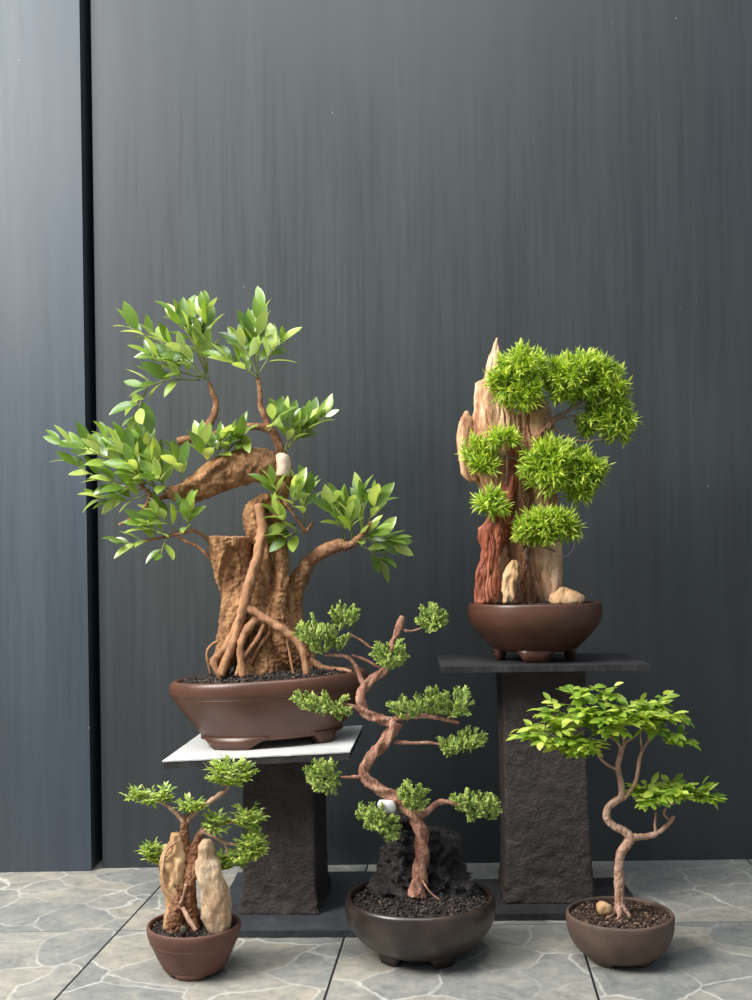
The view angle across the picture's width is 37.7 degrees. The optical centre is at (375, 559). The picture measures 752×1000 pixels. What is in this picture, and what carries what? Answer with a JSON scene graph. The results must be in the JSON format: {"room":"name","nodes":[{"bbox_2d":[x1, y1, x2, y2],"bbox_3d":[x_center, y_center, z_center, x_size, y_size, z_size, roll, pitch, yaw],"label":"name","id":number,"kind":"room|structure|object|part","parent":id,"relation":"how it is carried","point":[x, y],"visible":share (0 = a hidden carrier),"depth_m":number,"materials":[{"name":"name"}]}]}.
{"room":"bonsai display area","nodes":[
{"label":"bonsai display area","id":0,"kind":"room"},
{"bbox_2d":[0,0,751,871],"bbox_3d":[-0.011,-0.800,2.578,6.400,3.000,0.142,-1,0,0],"label":"wall","id":1,"kind":"structure","parent":0,"point":[411,187],"depth_m":2.53,"materials":[{"name":"grey metal"}]},
{"bbox_2d":[90,0,102,859],"bbox_3d":[-0.659,-0.791,2.627,0.021,3.000,0.045,-1,0,0],"label":"trim","id":2,"kind":"structure","parent":1,"relation":"attached to","point":[90,0],"depth_m":2.60,"materials":[{"name":"black metal"}]},
{"bbox_2d":[0,859,751,999],"bbox_3d":[0.010,0.725,0.065,6.400,0.050,5.329,-1,0,0],"label":"floor","id":3,"kind":"structure","parent":0,"point":[68,935],"depth_m":1.94,"materials":[{"name":"stone"}]},
{"bbox_2d":[146,908,240,981],"bbox_3d":[-0.311,0.663,1.885,0.160,0.084,0.160,-1,0,0],"label":"pot","id":4,"kind":"object","parent":3,"relation":"on","point":[192,959],"visible":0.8,"depth_m":1.83,"materials":[{"name":"brown ceramic"}]},
{"bbox_2d":[151,913,236,937],"bbox_3d":[-0.312,0.632,1.885,0.147,0.024,0.147,-1,0,0],"label":"soil","id":5,"kind":"object","parent":4,"relation":"on","point":[157,928],"visible":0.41,"depth_m":1.85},
{"bbox_2d":[159,831,185,928],"bbox_3d":[-0.340,0.553,1.879,0.060,0.173,0.053,-1,0,0],"label":"rock","id":6,"kind":"object","parent":5,"relation":"on","point":[174,864],"visible":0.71,"depth_m":1.86,"materials":[{"name":"beige stone"}]},
{"bbox_2d":[180,925,186,935],"bbox_3d":[-0.320,0.616,1.830,0.012,0.015,0.009,-1,0,0],"label":"pebble","id":7,"kind":"object","parent":5,"relation":"on","point":[183,930],"visible":1,"depth_m":1.83,"materials":[{"name":"grey stone"}]},
{"bbox_2d":[119,753,269,933],"bbox_3d":[-0.311,0.486,1.878,0.262,0.310,0.101,-1,0,0],"label":"bonsai tree","id":8,"kind":"object","parent":5,"relation":"on","point":[185,904],"visible":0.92,"depth_m":1.88,"materials":[{"name":"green plant"}]},
{"bbox_2d":[195,839,231,933],"bbox_3d":[-0.275,0.551,1.859,0.061,0.156,0.052,-1,0,0],"label":"rock","id":9,"kind":"object","parent":5,"relation":"on","point":[216,904],"visible":0.99,"depth_m":1.84,"materials":[{"name":"beige stone"}]},
{"bbox_2d":[162,725,374,937],"bbox_3d":[-0.166,0.529,2.231,0.462,0.348,0.411,-1,0,0],"label":"display stand","id":10,"kind":"object","parent":3,"relation":"on","point":[290,891],"visible":0.7,"depth_m":2.14,"materials":[{"name":"black stone"}]},
{"bbox_2d":[169,666,368,750],"bbox_3d":[-0.212,0.294,2.198,0.396,0.148,0.257,-1,0,-8],"label":"pot","id":11,"kind":"object","parent":10,"relation":"on","point":[238,716],"visible":0.77,"depth_m":2.10,"materials":[{"name":"brown ceramic"}]},
{"bbox_2d":[182,665,354,682],"bbox_3d":[-0.214,0.233,2.198,0.347,0.039,0.231,-1,0,0],"label":"soil","id":12,"kind":"object","parent":11,"relation":"in","point":[314,672],"visible":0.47,"depth_m":2.13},
{"bbox_2d":[43,286,413,679],"bbox_3d":[-0.295,-0.157,2.177,0.736,0.794,0.166,-1,0,0],"label":"bonsai tree","id":13,"kind":"object","parent":12,"relation":"on","point":[261,608],"visible":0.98,"depth_m":2.17,"materials":[{"name":"green plant"}]},
{"bbox_3d":[-0.124,0.695,2.235,0.381,0.014,0.395,-1,0,0],"label":"plate","id":14,"kind":"part","parent":10,"relation":"part of","materials":[{"name":"grey stone"}]},
{"bbox_2d":[345,880,495,969],"bbox_3d":[0.079,0.647,1.955,0.268,0.104,0.268,-1,0,0],"label":"pot","id":15,"kind":"object","parent":3,"relation":"on","point":[438,941],"visible":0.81,"depth_m":1.85,"materials":[{"name":"brown ceramic"}]},
{"bbox_2d":[352,889,487,917],"bbox_3d":[0.078,0.604,1.955,0.241,0.032,0.241,-1,0,0],"label":"soil","id":16,"kind":"object","parent":15,"relation":"in","point":[406,906],"visible":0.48,"depth_m":1.90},
{"bbox_2d":[289,600,502,899],"bbox_3d":[0.035,0.331,1.923,0.375,0.525,0.088,-1,0,0],"label":"bonsai tree","id":17,"kind":"object","parent":16,"relation":"on","point":[411,805],"visible":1,"depth_m":1.92,"materials":[{"name":"green plant"}]},
{"bbox_2d":[377,800,395,813],"bbox_3d":[0.019,0.431,1.925,0.033,0.023,0.017,-1,0,0],"label":"stone","id":18,"kind":"object","parent":17,"relation":"on","point":[390,806],"visible":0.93,"depth_m":1.92,"materials":[{"name":"white stone"}]},
{"bbox_2d":[366,810,483,899],"bbox_3d":[0.085,0.537,1.984,0.218,0.160,0.139,-1,0,0],"label":"rock","id":19,"kind":"object","parent":16,"relation":"on","point":[447,874],"visible":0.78,"depth_m":1.96,"materials":[{"name":"black stone"}]},
{"bbox_2d":[436,653,650,920],"bbox_3d":[0.334,0.450,2.257,0.412,0.491,0.284,-1,0,0],"label":"display stand","id":20,"kind":"object","parent":3,"relation":"on","point":[545,867],"visible":0.82,"depth_m":2.19,"materials":[{"name":"stone"}]},
{"bbox_2d":[468,600,602,662],"bbox_3d":[0.326,0.145,2.262,0.274,0.118,0.274,-1,0,0],"label":"pot","id":21,"kind":"object","parent":20,"relation":"on","point":[535,632],"visible":0.84,"depth_m":2.16,"materials":[{"name":"brown ceramic"}]},
{"bbox_2d":[489,601,589,604],"bbox_3d":[0.326,0.095,2.262,0.252,0.025,0.252,-1,0,0],"label":"soil","id":22,"kind":"object","parent":21,"relation":"in","point":[535,602],"visible":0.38,"depth_m":2.21,"materials":[{"name":"black soil"}]},
{"bbox_2d":[471,338,515,602],"bbox_3d":[0.244,-0.184,2.266,0.124,0.548,0.069,-1,0,0],"label":"wood","id":23,"kind":"object","parent":22,"relation":"on","point":[485,414],"visible":0.27,"depth_m":2.24,"materials":[{"name":"beige wood"}]},
{"bbox_2d":[456,411,477,481],"bbox_3d":[0.186,-0.232,2.250,0.045,0.146,0.031,-1,0,0],"label":"flake","id":24,"kind":"object","parent":23,"relation":"attached to","point":[463,431],"visible":0.7,"depth_m":2.24,"materials":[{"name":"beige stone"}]},
{"bbox_2d":[474,442,519,603],"bbox_3d":[0.245,-0.077,2.223,0.097,0.331,0.046,-1,0,0],"label":"driftwood","id":25,"kind":"object","parent":22,"relation":"on","point":[493,536],"visible":0.84,"depth_m":2.21,"materials":[{"name":"brown wood"}]},
{"bbox_2d":[501,560,519,602],"bbox_3d":[0.270,0.043,2.204,0.040,0.086,0.031,-1,0,0],"label":"stone","id":26,"kind":"object","parent":22,"relation":"on","point":[511,575],"visible":1,"depth_m":2.19,"materials":[{"name":"beige stone"}]},
{"bbox_2d":[518,394,562,601],"bbox_3d":[0.333,-0.128,2.275,0.104,0.435,0.076,-1,0,0],"label":"wood","id":27,"kind":"object","parent":22,"relation":"on","point":[546,568],"visible":0.25,"depth_m":2.24,"materials":[{"name":"brown wood"}]},
{"bbox_2d":[458,337,643,603],"bbox_3d":[0.353,-0.175,2.213,0.393,0.544,0.162,-1,0,-11],"label":"bonsai tree","id":28,"kind":"object","parent":22,"relation":"on","point":[577,473],"visible":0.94,"depth_m":2.19,"materials":[{"name":"green plant"}]},
{"bbox_2d":[549,587,584,603],"bbox_3d":[0.384,0.072,2.220,0.073,0.035,0.045,-1,0,0],"label":"flat stone","id":29,"kind":"object","parent":22,"relation":"on","point":[563,595],"visible":0.92,"depth_m":2.21,"materials":[{"name":"beige stone"}]},
{"bbox_3d":[0.363,0.688,2.237,0.320,0.014,0.241,-1,0,0],"label":"plate","id":30,"kind":"part","parent":20,"relation":"part of","materials":[{"name":"stone"}]},
{"bbox_2d":[566,896,674,968],"bbox_3d":[0.425,0.653,1.915,0.186,0.082,0.186,-1,0,0],"label":"pot","id":31,"kind":"object","parent":3,"relation":"on","point":[608,947],"visible":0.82,"depth_m":1.84,"materials":[{"name":"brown ceramic"}]},
{"bbox_2d":[570,900,669,928],"bbox_3d":[0.424,0.623,1.915,0.171,0.022,0.171,-1,0,0],"label":"soil","id":32,"kind":"object","parent":31,"relation":"on","point":[643,916],"visible":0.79,"depth_m":1.90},
{"bbox_2d":[596,901,612,914],"bbox_3d":[0.396,0.603,1.905,0.028,0.021,0.021,-1,0,0],"label":"pebble","id":33,"kind":"object","parent":32,"relation":"on","point":[603,908],"visible":1,"depth_m":1.90,"materials":[{"name":"beige stone"}]},
{"bbox_2d":[506,682,727,918],"bbox_3d":[0.418,0.419,1.908,0.380,0.416,0.146,-1,0,0],"label":"bonsai tree","id":34,"kind":"object","parent":32,"relation":"on","point":[650,795],"visible":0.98,"depth_m":1.91,"materials":[{"name":"green plant"}]}
]}

